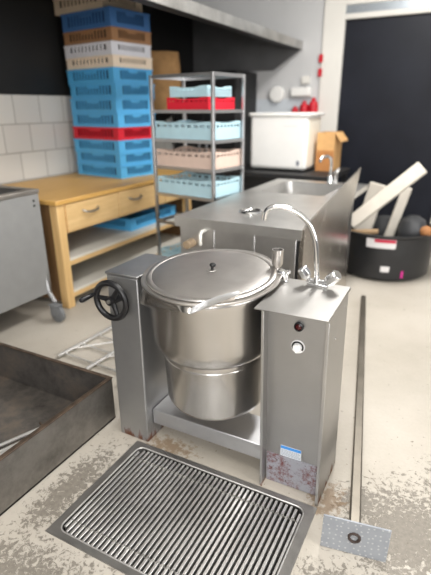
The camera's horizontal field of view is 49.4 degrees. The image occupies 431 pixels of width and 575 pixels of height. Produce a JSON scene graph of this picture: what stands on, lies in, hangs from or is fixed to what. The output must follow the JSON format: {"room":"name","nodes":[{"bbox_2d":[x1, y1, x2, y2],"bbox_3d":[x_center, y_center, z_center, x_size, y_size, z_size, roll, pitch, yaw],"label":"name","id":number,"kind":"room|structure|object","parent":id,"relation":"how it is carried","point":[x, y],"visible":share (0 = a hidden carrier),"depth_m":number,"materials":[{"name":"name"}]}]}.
{"room":"commercial kitchen","nodes":[
{"label":"commercial kitchen","id":0,"kind":"room"},
{"bbox_2d":[0,94,174,184],"bbox_3d":[-2.396,-0.592,3.506,0.100,1.620,9.000,10,23,26],"label":"wall","id":1,"kind":"structure","parent":0,"point":[37,134],"depth_m":4.47,"materials":[{"name":"tile"}]},
{"bbox_2d":[0,0,192,95],"bbox_3d":[-2.405,-2.179,2.896,0.100,1.780,9.000,10,23,26],"label":"wall","id":2,"kind":"structure","parent":1,"relation":"attached to","point":[33,61],"depth_m":4.37,"materials":[{"name":"paint"}]},
{"bbox_2d":[155,113,182,126],"bbox_3d":[-0.636,-1.973,5.582,0.748,0.250,0.750,10,23,26],"label":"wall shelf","id":3,"kind":"object","parent":1,"relation":"attached to","point":[158,116],"visible":0.22,"depth_m":5.92,"materials":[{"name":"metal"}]},
{"bbox_2d":[151,51,181,109],"bbox_3d":[-0.625,-2.376,5.412,0.469,0.624,0.431,-5,21,-11],"label":"paper bag","id":4,"kind":"object","parent":3,"relation":"on","point":[163,62],"visible":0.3,"depth_m":5.24,"materials":[{"name":"brown paper"}]},
{"bbox_2d":[0,258,430,574],"bbox_3d":[0.728,0.792,2.277,7.150,0.120,9.000,10,23,26],"label":"floor","id":5,"kind":"structure","parent":0,"point":[396,452],"depth_m":2.19,"materials":[{"name":"concrete"}]},
{"bbox_2d":[0,185,65,321],"bbox_3d":[-1.633,-0.146,3.231,0.792,0.975,0.818,10,23,26],"label":"trolley","id":6,"kind":"object","parent":5,"relation":"on","point":[24,271],"visible":1,"depth_m":3.26,"materials":[{"name":"grey metal"}]},
{"bbox_2d":[0,342,115,515],"bbox_3d":[-1.330,0.702,2.030,1.088,0.242,1.446,10,23,26],"label":"steel pan","id":7,"kind":"object","parent":5,"relation":"on","point":[72,403],"visible":1,"depth_m":2.34,"materials":[{"name":"grey metal"}]},
{"bbox_2d":[0,442,17,454],"bbox_3d":[-1.025,0.782,2.116,0.451,0.008,0.066,-18,27,-39],"label":"scraper","id":8,"kind":"object","parent":7,"relation":"in","point":[5,449],"visible":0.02,"depth_m":2.19,"materials":[{"name":"metal"}]},
{"bbox_2d":[0,422,42,447],"bbox_3d":[-0.982,0.730,2.230,0.577,0.025,0.045,-19,28,-39],"label":"rod","id":9,"kind":"object","parent":7,"relation":"in","point":[14,439],"visible":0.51,"depth_m":2.25,"materials":[{"name":"metal"}]},
{"bbox_2d":[57,325,115,371],"bbox_3d":[-0.568,0.371,3.172,0.581,0.026,0.863,12,24,29],"label":"wire shelf","id":10,"kind":"object","parent":5,"relation":"on","point":[99,334],"visible":0.37,"depth_m":3.06,"materials":[{"name":"metal"}]},
{"bbox_2d":[3,169,190,308],"bbox_3d":[-1.153,-0.622,4.616,1.078,0.866,1.990,10,23,26],"label":"wooden table","id":11,"kind":"object","parent":5,"relation":"on","point":[79,253],"visible":0.64,"depth_m":4.08,"materials":[{"name":"brown wood"}]},
{"bbox_2d":[77,162,153,178],"bbox_3d":[-1.014,-1.238,4.846,0.667,0.116,0.502,15,26,35],"label":"plastic crate","id":12,"kind":"object","parent":11,"relation":"on","point":[120,172],"visible":0.74,"depth_m":4.65,"materials":[{"name":"blue plastic"}]},
{"bbox_2d":[76,150,156,165],"bbox_3d":[-1.016,-1.350,4.813,0.667,0.116,0.502,15,26,34],"label":"plastic crate","id":13,"kind":"object","parent":12,"relation":"on","point":[132,158],"visible":0.83,"depth_m":4.62,"materials":[{"name":"blue plastic"}]},
{"bbox_2d":[73,138,151,153],"bbox_3d":[-1.023,-1.457,4.764,0.667,0.116,0.502,14,26,34],"label":"plastic crate","id":14,"kind":"object","parent":13,"relation":"on","point":[92,145],"visible":0.84,"depth_m":4.57,"materials":[{"name":"blue plastic"}]},
{"bbox_2d":[72,126,151,140],"bbox_3d":[-1.022,-1.566,4.725,0.667,0.114,0.502,15,26,34],"label":"plastic crate","id":15,"kind":"object","parent":14,"relation":"on","point":[144,132],"visible":0.94,"depth_m":4.53,"materials":[{"name":"red plastic"}]},
{"bbox_2d":[71,112,154,127],"bbox_3d":[-1.015,-1.679,4.680,0.667,0.127,0.502,14,26,34],"label":"plastic crate","id":16,"kind":"object","parent":15,"relation":"on","point":[116,120],"visible":0.95,"depth_m":4.49,"materials":[{"name":"blue plastic"}]},
{"bbox_2d":[69,98,149,112],"bbox_3d":[-1.020,-1.798,4.635,0.667,0.127,0.502,15,26,34],"label":"plastic crate","id":17,"kind":"object","parent":16,"relation":"on","point":[94,105],"visible":0.96,"depth_m":4.44,"materials":[{"name":"blue plastic"}]},
{"bbox_2d":[69,83,154,98],"bbox_3d":[-1.010,-1.919,4.591,0.667,0.127,0.502,15,26,34],"label":"plastic crate","id":18,"kind":"object","parent":17,"relation":"on","point":[99,90],"visible":0.94,"depth_m":4.39,"materials":[{"name":"blue plastic"}]},
{"bbox_2d":[66,67,152,84],"bbox_3d":[-1.023,-2.037,4.542,0.667,0.127,0.502,15,26,34],"label":"plastic crate","id":19,"kind":"object","parent":18,"relation":"on","point":[106,74],"visible":0.98,"depth_m":4.35,"materials":[{"name":"blue plastic"}]},
{"bbox_2d":[66,54,152,69],"bbox_3d":[-1.018,-2.144,4.503,0.667,0.099,0.502,15,26,34],"label":"plastic crate","id":20,"kind":"object","parent":19,"relation":"on","point":[112,60],"visible":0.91,"depth_m":4.32,"materials":[{"name":"beige plastic"}]},
{"bbox_2d":[63,40,150,58],"bbox_3d":[-1.026,-2.243,4.466,0.667,0.109,0.502,15,26,34],"label":"plastic crate","id":21,"kind":"object","parent":20,"relation":"on","point":[108,47],"visible":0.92,"depth_m":4.28,"materials":[{"name":"white plastic"}]},
{"bbox_2d":[63,26,150,45],"bbox_3d":[-1.020,-2.346,4.428,0.667,0.109,0.502,15,26,34],"label":"plastic crate","id":22,"kind":"object","parent":21,"relation":"on","point":[107,33],"visible":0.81,"depth_m":4.24,"materials":[{"name":"brown plastic"}]},
{"bbox_2d":[60,6,149,32],"bbox_3d":[-1.023,-2.466,4.378,0.667,0.149,0.502,15,26,34],"label":"plastic crate","id":23,"kind":"object","parent":22,"relation":"on","point":[106,16],"visible":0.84,"depth_m":4.19,"materials":[{"name":"blue plastic"}]},
{"bbox_2d":[53,0,141,16],"bbox_3d":[-1.096,-2.621,4.377,0.667,0.139,0.502,14,25,33],"label":"plastic crate","id":24,"kind":"object","parent":23,"relation":"on","point":[61,7],"visible":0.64,"depth_m":4.23,"materials":[{"name":"beige plastic"}]},
{"bbox_2d":[67,212,178,256],"bbox_3d":[-1.171,-0.587,4.640,0.978,0.020,1.890,10,23,26],"label":"shelf","id":25,"kind":"object","parent":11,"relation":"attached to","point":[90,241],"depth_m":4.27,"materials":[{"name":"white laminate"}]},
{"bbox_2d":[71,233,180,287],"bbox_3d":[-1.169,-0.340,4.735,0.978,0.020,1.890,10,23,26],"label":"shelf","id":26,"kind":"object","parent":11,"relation":"attached to","point":[87,273],"depth_m":4.56,"materials":[{"name":"white laminate"}]},
{"bbox_2d":[93,204,175,230],"bbox_3d":[-0.884,-0.762,4.901,0.612,0.115,0.792,10,23,26],"label":"plastic crate","id":27,"kind":"object","parent":11,"relation":"on","point":[137,220],"visible":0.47,"depth_m":4.70,"materials":[{"name":"blue plastic"}]},
{"bbox_2d":[45,441,316,574],"bbox_3d":[-0.120,0.953,1.845,0.884,0.117,0.582,10,23,26],"label":"floor grate","id":28,"kind":"object","parent":5,"relation":"on","point":[154,511],"visible":1,"depth_m":1.83,"materials":[{"name":"metal"}]},
{"bbox_2d":[148,71,245,254],"bbox_3d":[-0.138,-0.815,3.889,0.696,1.735,0.430,15,26,34],"label":"rack","id":29,"kind":"object","parent":5,"relation":"on","point":[183,77],"visible":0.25,"depth_m":3.64,"materials":[{"name":"metal"}]},
{"bbox_2d":[161,242,180,256],"bbox_3d":[-0.135,-0.281,4.091,0.566,0.130,0.370,15,26,34],"label":"basket","id":30,"kind":"object","parent":29,"relation":"on","point":[175,250],"visible":0.14,"depth_m":4.12,"materials":[{"name":"blue plastic"}]},
{"bbox_2d":[155,120,239,139],"bbox_3d":[-0.141,-1.254,3.718,0.566,0.130,0.370,15,26,34],"label":"basket","id":31,"kind":"object","parent":29,"relation":"on","point":[181,129],"visible":0.93,"depth_m":3.59,"materials":[{"name":"blue plastic"}]},
{"bbox_2d":[157,146,239,169],"bbox_3d":[-0.140,-1.056,3.794,0.566,0.130,0.370,15,26,34],"label":"basket","id":32,"kind":"object","parent":29,"relation":"on","point":[196,159],"visible":0.92,"depth_m":3.68,"materials":[{"name":"beige plastic"}]},
{"bbox_2d":[158,171,239,198],"bbox_3d":[-0.139,-0.856,3.871,0.566,0.130,0.370,15,26,34],"label":"basket","id":33,"kind":"object","parent":29,"relation":"on","point":[196,186],"visible":0.91,"depth_m":3.77,"materials":[{"name":"blue plastic"}]},
{"bbox_2d":[167,97,234,109],"bbox_3d":[-0.113,-1.424,3.625,0.400,0.087,0.340,15,26,34],"label":"basket","id":34,"kind":"object","parent":29,"relation":"on","point":[178,104],"visible":0.91,"depth_m":3.52,"materials":[{"name":"red plastic"}]},
{"bbox_2d":[170,85,231,97],"bbox_3d":[-0.112,-1.499,3.589,0.360,0.077,0.310,15,26,34],"label":"basket","id":35,"kind":"object","parent":34,"relation":"on","point":[202,90],"visible":0.94,"depth_m":3.49,"materials":[{"name":"blue plastic"}]},
{"bbox_2d":[79,204,350,506],"bbox_3d":[0.022,0.213,2.019,1.036,1.162,0.622,10,23,26],"label":"kettle","id":36,"kind":"object","parent":5,"relation":"on","point":[203,338],"visible":1,"depth_m":1.88,"materials":[{"name":"metal"}]},
{"bbox_2d":[139,249,281,420],"bbox_3d":[-0.018,0.213,2.042,0.580,0.670,0.606,10,23,26],"label":"pot","id":37,"kind":"object","parent":36,"relation":"on","point":[205,329],"depth_m":1.87,"materials":[{"name":"metal"}]},
{"bbox_2d":[272,248,283,268],"bbox_3d":[0.286,-0.054,1.943,0.120,0.203,0.060,10,23,26],"label":"cup","id":38,"kind":"object","parent":36,"relation":"on","point":[277,253],"depth_m":1.93,"materials":[{"name":"silver metal"}]},
{"bbox_2d":[282,449,299,459],"bbox_3d":[0.309,0.686,1.926,0.080,0.027,0.001,9,23,26],"label":"print","id":39,"kind":"object","parent":36,"relation":"on","point":[288,454],"depth_m":1.92},
{"bbox_2d":[262,204,341,288],"bbox_3d":[0.334,-0.157,1.801,0.316,0.318,0.082,10,23,26],"label":"mixer tap","id":40,"kind":"object","parent":36,"relation":"on","point":[269,272],"depth_m":1.83,"materials":[{"name":"silver metal"}]},
{"bbox_2d":[174,70,256,209],"bbox_3d":[-0.011,-1.935,6.532,0.940,1.930,0.684,10,23,26],"label":"tall cabinet","id":41,"kind":"object","parent":5,"relation":"on","point":[251,78],"visible":0.18,"depth_m":6.13,"materials":[{"name":"metal"}]},
{"bbox_2d":[174,167,367,285],"bbox_3d":[0.536,-0.359,3.639,0.847,1.055,1.916,10,23,26],"label":"sink counter","id":42,"kind":"object","parent":5,"relation":"on","point":[235,221],"depth_m":3.01,"materials":[{"name":"metal"}]},
{"bbox_2d":[174,179,367,237],"bbox_3d":[0.542,-0.660,3.553,0.835,0.045,1.860,10,23,26],"label":"countertop","id":43,"kind":"structure","parent":42,"relation":"on","point":[224,213],"depth_m":3.06,"materials":[{"name":"metal"}]},
{"bbox_2d":[261,181,341,195],"bbox_3d":[0.742,-0.750,3.999,0.530,0.200,0.640,10,23,26],"label":"sink basin","id":44,"kind":"object","parent":42,"relation":"in","point":[283,187],"depth_m":4.24,"materials":[{"name":"metal"}]},
{"bbox_2d":[318,154,339,182],"bbox_3d":[0.995,-1.051,4.154,0.204,0.248,0.099,-3,21,-7],"label":"tap","id":45,"kind":"object","parent":42,"relation":"on","point":[330,177],"visible":1,"depth_m":4.16,"materials":[{"name":"silver metal"}]},
{"bbox_2d":[327,176,332,182],"bbox_3d":[1.029,-0.972,4.212,0.056,0.060,0.056,10,23,26],"label":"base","id":46,"kind":"object","parent":45,"relation":"attached to","point":[330,178],"depth_m":4.19,"materials":[{"name":"silver metal"}]},
{"bbox_2d":[223,164,349,195],"bbox_3d":[0.834,-0.970,5.535,1.220,0.835,0.900,10,23,26],"label":"stand","id":47,"kind":"object","parent":5,"relation":"on","point":[253,177],"visible":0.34,"depth_m":5.16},
{"bbox_2d":[249,112,324,171],"bbox_3d":[0.804,-1.665,5.327,0.697,0.610,0.546,10,23,26],"label":"box","id":48,"kind":"object","parent":47,"relation":"on","point":[279,140],"visible":0.87,"depth_m":5.11,"materials":[{"name":"plastic"}]},
{"bbox_2d":[315,131,347,171],"bbox_3d":[1.304,-1.526,5.246,0.266,0.404,0.323,10,23,26],"label":"cardboard box","id":49,"kind":"object","parent":47,"relation":"on","point":[328,142],"visible":0.92,"depth_m":5.14,"materials":[{"name":"brown cardboard"}]},
{"bbox_2d":[320,295,391,562],"bbox_3d":[0.904,0.468,2.746,0.230,0.148,2.491,7,22,18],"label":"scraper","id":50,"kind":"object","parent":5,"relation":"on","point":[352,536],"visible":1,"depth_m":1.69,"materials":[{"name":"metal"}]},
{"bbox_2d":[347,215,430,281],"bbox_3d":[1.639,-0.395,4.575,0.920,0.438,0.920,10,23,26],"label":"tub","id":51,"kind":"object","parent":5,"relation":"on","point":[379,257],"visible":0.72,"depth_m":4.22,"materials":[{"name":"plastic"}]},
{"bbox_2d":[351,229,377,233],"bbox_3d":[1.389,-0.521,4.377,0.249,0.058,0.060,5,22,13],"label":"batten","id":52,"kind":"object","parent":51,"relation":"in","point":[365,231],"visible":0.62,"depth_m":4.35,"materials":[{"name":"beige wood"}]},
{"bbox_2d":[355,182,385,228],"bbox_3d":[1.550,-0.751,4.736,0.260,0.615,0.118,19,29,41],"label":"board","id":53,"kind":"object","parent":51,"relation":"in","point":[374,188],"visible":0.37,"depth_m":4.69,"materials":[{"name":"white wood"}]},
{"bbox_2d":[351,162,426,227],"bbox_3d":[1.589,-0.854,4.389,0.659,0.632,0.092,5,22,13],"label":"board","id":54,"kind":"object","parent":51,"relation":"in","point":[414,173],"visible":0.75,"depth_m":4.36,"materials":[{"name":"white wood"}]},
{"bbox_2d":[384,187,411,236],"bbox_3d":[1.748,-0.623,4.608,0.271,0.737,0.061,-2,21,-4],"label":"board","id":55,"kind":"object","parent":51,"relation":"in","point":[402,200],"visible":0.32,"depth_m":4.55,"materials":[{"name":"white wood"}]},
{"bbox_2d":[397,215,426,236],"bbox_3d":[1.912,-0.589,4.540,0.272,0.223,0.272,10,23,26],"label":"ball","id":56,"kind":"object","parent":51,"relation":"in","point":[409,226],"visible":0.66,"depth_m":4.45,"materials":[{"name":"plastic"}]},
{"bbox_2d":[420,226,430,235],"bbox_3d":[1.872,-0.497,4.162,0.110,0.099,0.088,10,23,26],"label":"cloth","id":57,"kind":"object","parent":51,"relation":"on","point":[426,230],"visible":0.8,"depth_m":4.13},
{"bbox_2d":[193,0,324,99],"bbox_3d":[2.836,-2.265,5.296,7.050,3.400,0.100,10,23,26],"label":"wall","id":58,"kind":"structure","parent":0,"point":[303,20],"depth_m":5.98,"materials":[{"name":"grey paint"}]},
{"bbox_2d":[130,0,302,71],"bbox_3d":[-0.709,-2.577,4.226,1.592,0.890,4.730,10,23,26],"label":"exhaust hood","id":59,"kind":"object","parent":58,"relation":"attached to","point":[222,41],"visible":0.97,"depth_m":6.14,"materials":[{"name":"metal"}]},
{"bbox_2d":[269,86,284,101],"bbox_3d":[0.814,-2.559,6.208,0.200,0.200,0.090,10,23,26],"label":"wall fan cover","id":60,"kind":"object","parent":58,"relation":"attached to","point":[276,94],"visible":1,"depth_m":6.17,"materials":[{"name":"white plastic"}]},
{"bbox_2d":[252,99,317,116],"bbox_3d":[0.892,-2.375,6.194,0.890,0.215,0.159,10,23,26],"label":"wall ledge","id":61,"kind":"object","parent":58,"relation":"attached to","point":[262,105],"visible":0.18,"depth_m":6.28,"materials":[{"name":"white paint"}]},
{"bbox_2d":[291,106,298,111],"bbox_3d":[1.040,-2.316,6.127,0.093,0.100,0.093,10,23,26],"label":"bottle","id":62,"kind":"object","parent":61,"relation":"on","point":[295,109],"visible":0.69,"depth_m":6.09,"materials":[{"name":"plastic"}]},
{"bbox_2d":[299,101,307,111],"bbox_3d":[1.146,-2.327,6.063,0.113,0.165,0.113,10,23,26],"label":"bottle","id":63,"kind":"object","parent":61,"relation":"on","point":[304,106],"visible":0.73,"depth_m":6.02,"materials":[{"name":"plastic"}]},
{"bbox_2d":[308,98,317,111],"bbox_3d":[1.252,-2.324,6.004,0.124,0.200,0.124,10,23,26],"label":"bottle","id":64,"kind":"object","parent":61,"relation":"on","point":[313,104],"visible":0.73,"depth_m":5.96,"materials":[{"name":"plastic"}]},
{"bbox_2d":[291,87,311,96],"bbox_3d":[1.106,-2.529,6.055,0.260,0.110,0.089,10,23,26],"label":"dispenser","id":65,"kind":"object","parent":58,"relation":"attached to","point":[295,91],"visible":1,"depth_m":6.01,"materials":[{"name":"white plastic"}]},
{"bbox_2d":[301,76,309,83],"bbox_3d":[1.156,-2.657,5.996,0.100,0.090,0.059,10,23,26],"label":"switch box","id":66,"kind":"object","parent":58,"relation":"attached to","point":[305,79],"visible":1,"depth_m":5.97,"materials":[{"name":"white paint"}]},
{"bbox_2d":[318,68,321,75],"bbox_3d":[1.312,-2.700,5.884,0.050,0.090,0.012,10,23,26],"label":"tag","id":67,"kind":"object","parent":58,"relation":"attached to","point":[320,69],"visible":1,"depth_m":5.88,"materials":[{"name":"plastic"}]},
{"bbox_2d":[319,54,322,61],"bbox_3d":[1.312,-2.850,5.826,0.050,0.090,0.012,10,23,26],"label":"tag","id":68,"kind":"object","parent":58,"relation":"attached to","point":[320,55],"visible":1,"depth_m":5.82,"materials":[{"name":"plastic"}]},
{"bbox_2d":[318,0,430,131],"bbox_3d":[2.282,-2.041,5.678,2.110,2.716,0.130,10,23,26],"label":"trim","id":69,"kind":"structure","parent":58,"relation":"attached to","point":[335,16],"depth_m":5.72,"materials":[{"name":"white paint"}]},
{"bbox_2d":[337,13,430,222],"bbox_3d":[2.288,-1.930,5.730,1.590,2.470,0.050,10,23,26],"label":"door","id":70,"kind":"structure","parent":58,"relation":"in","point":[384,114],"depth_m":5.70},
{"bbox_2d":[346,0,430,13],"bbox_3d":[2.274,-3.177,5.239,1.590,0.090,0.095,10,23,26],"label":"trim","id":71,"kind":"structure","parent":58,"relation":"attached to","point":[396,4],"depth_m":5.35,"materials":[{"name":"paint"}]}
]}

